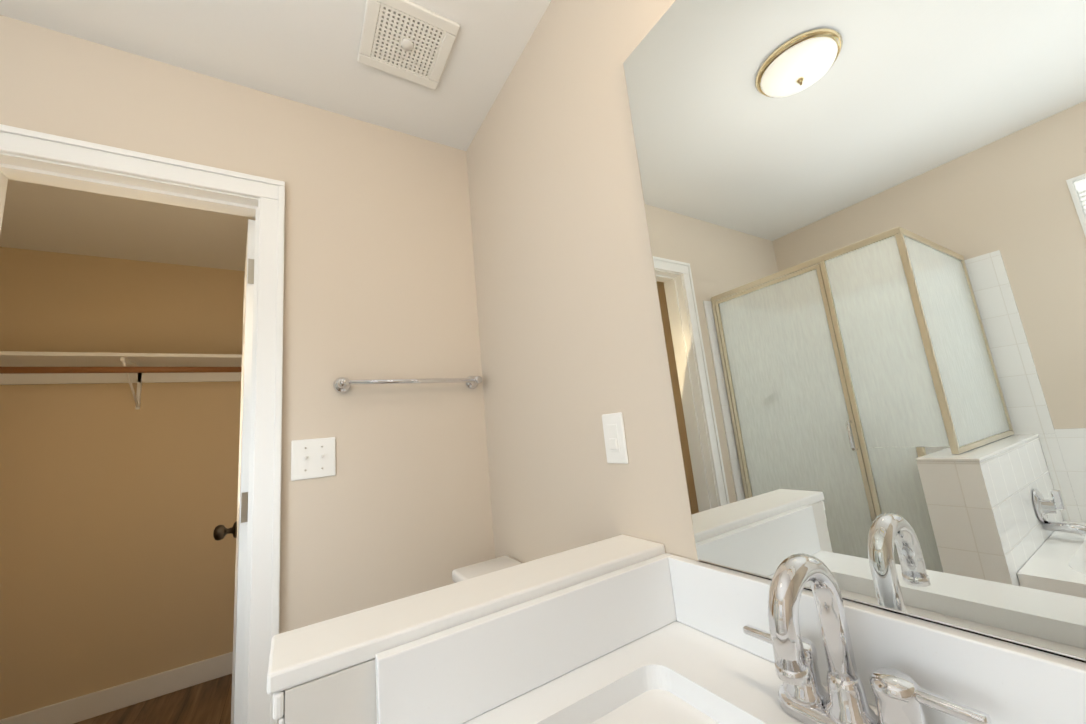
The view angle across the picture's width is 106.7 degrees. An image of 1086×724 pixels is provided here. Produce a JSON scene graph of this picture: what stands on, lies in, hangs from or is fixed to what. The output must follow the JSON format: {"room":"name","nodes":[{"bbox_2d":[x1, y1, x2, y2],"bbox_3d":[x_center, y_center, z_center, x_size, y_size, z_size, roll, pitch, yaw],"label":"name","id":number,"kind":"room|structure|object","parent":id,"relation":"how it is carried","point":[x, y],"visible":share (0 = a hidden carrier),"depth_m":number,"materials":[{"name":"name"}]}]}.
{"room":"bathroom","nodes":[
{"label":"bathroom","id":0,"kind":"room"},
{"bbox_2d":[0,247,244,719],"bbox_3d":[-2.368,0.595,2.318,1.540,2.450,0.120,0,-11,-32],"label":"wall","id":1,"kind":"structure","parent":0,"point":[117,563],"depth_m":2.23,"materials":[{"name":"beige paint"}]},
{"bbox_2d":[0,652,232,723],"bbox_3d":[-2.225,1.729,2.061,1.470,0.112,0.017,0,-11,-32],"label":"baseboard","id":2,"kind":"structure","parent":1,"relation":"attached to","point":[88,706],"depth_m":2.08,"materials":[{"name":"white wood"}]},
{"bbox_2d":[0,351,241,409],"bbox_3d":[-2.294,0.113,2.204,1.536,0.265,0.328,0,-11,-32],"label":"closet shelf","id":3,"kind":"object","parent":1,"relation":"attached to","point":[28,368],"visible":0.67,"depth_m":2.20,"materials":[{"name":"white wood"}]},
{"bbox_2d":[74,674,231,723],"bbox_3d":[-0.935,1.414,0.378,2.706,0.080,4.520,0,-11,-32],"label":"floor","id":4,"kind":"structure","parent":0,"point":[207,702],"depth_m":2.03,"materials":[{"name":"brown wood"}]},
{"bbox_2d":[285,658,376,723],"bbox_3d":[-0.011,0.854,0.615,0.650,0.922,0.110,0,-11,-32],"label":"wall","id":5,"kind":"structure","parent":4,"relation":"on","point":[346,695],"depth_m":0.50,"materials":[{"name":"white paint"}]},
{"bbox_2d":[267,535,664,723],"bbox_3d":[-0.066,0.418,0.691,0.668,0.079,0.126,0,-11,-32],"label":"trim","id":6,"kind":"structure","parent":5,"relation":"attached to","point":[301,655],"depth_m":0.61,"materials":[{"name":"white"}]},
{"bbox_2d":[452,556,521,582],"bbox_3d":[-0.273,1.006,0.948,0.731,0.785,0.490,0,-11,-32],"label":"toilet","id":7,"kind":"object","parent":4,"relation":"on","point":[478,569],"visible":0.15,"depth_m":1.28,"materials":[{"name":"white ceramic"}]},
{"bbox_2d":[375,553,1085,723],"bbox_3d":[0.476,0.630,-0.117,0.586,1.022,1.696,0,-11,-32],"label":"bathroom vanity","id":8,"kind":"object","parent":4,"relation":"on","point":[666,638],"visible":1,"depth_m":0.56,"materials":[{"name":"white"}]},
{"bbox_2d":[0,15,494,723],"bbox_3d":[-1.307,0.267,1.000,2.706,2.450,0.120,0,-11,-32],"label":"wall","id":9,"kind":"structure","parent":0,"point":[378,265],"depth_m":1.39,"materials":[{"name":"beige paint"}]},
{"bbox_2d":[0,124,284,723],"bbox_3d":[-1.129,0.435,1.069,0.733,2.109,0.163,0,-11,-32],"label":"door frame","id":10,"kind":"structure","parent":9,"relation":"attached to","point":[30,156],"depth_m":1.20,"materials":[{"name":"white wood"}]},
{"bbox_2d":[213,219,254,723],"bbox_3d":[-1.116,0.540,1.465,0.182,2.010,0.634,0,-11,-32],"label":"closet door","id":11,"kind":"structure","parent":9,"relation":"in","point":[238,530],"depth_m":1.31,"materials":[{"name":"painted wood"},{"name":"dark bronze"}]},
{"bbox_2d":[291,437,335,480],"bbox_3d":[-0.721,0.303,1.271,0.122,0.122,0.016,0,-11,-32],"label":"light switch","id":12,"kind":"object","parent":9,"relation":"attached to","point":[313,458],"visible":1,"depth_m":1.27,"materials":[{"name":"white plastic"}]},
{"bbox_2d":[333,376,481,392],"bbox_3d":[-0.460,0.072,1.446,0.515,0.054,0.078,0,-11,-32],"label":"towel rail","id":13,"kind":"object","parent":9,"relation":"attached to","point":[342,384],"visible":1,"depth_m":1.39,"materials":[{"name":"silver metal"}]},
{"bbox_2d":[0,0,550,270],"bbox_3d":[-1.176,-1.069,0.802,2.706,0.080,4.520,0,-11,-32],"label":"ceiling","id":14,"kind":"structure","parent":0,"point":[306,52],"depth_m":1.37,"materials":[{"name":"white paint"}]},
{"bbox_2d":[358,0,459,89],"bbox_3d":[-0.431,-1.011,1.283,0.260,0.014,0.260,0,-11,-32],"label":"ceiling vent","id":15,"kind":"object","parent":14,"relation":"in","point":[409,40],"visible":1,"depth_m":1.27,"materials":[{"name":"white plastic"}]},
{"bbox_2d":[466,0,697,562],"bbox_3d":[0.517,0.004,0.501,0.120,2.450,2.690,0,-11,-32],"label":"wall","id":16,"kind":"structure","parent":0,"point":[572,343],"depth_m":1.11,"materials":[{"name":"beige paint"}]},
{"bbox_2d":[602,412,628,463],"bbox_3d":[0.166,0.179,0.946,0.012,0.116,0.072,0,-11,-32],"label":"light switch","id":17,"kind":"object","parent":16,"relation":"attached to","point":[614,438],"visible":1,"depth_m":0.94,"materials":[{"name":"white plastic"}]},
{"bbox_2d":[623,0,1085,664],"bbox_3d":[0.624,-0.309,0.208,0.008,1.086,1.510,0,-11,-32],"label":"mirror","id":18,"kind":"object","parent":16,"relation":"attached to","point":[867,226],"visible":1,"depth_m":0.51,"materials":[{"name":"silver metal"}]}
]}

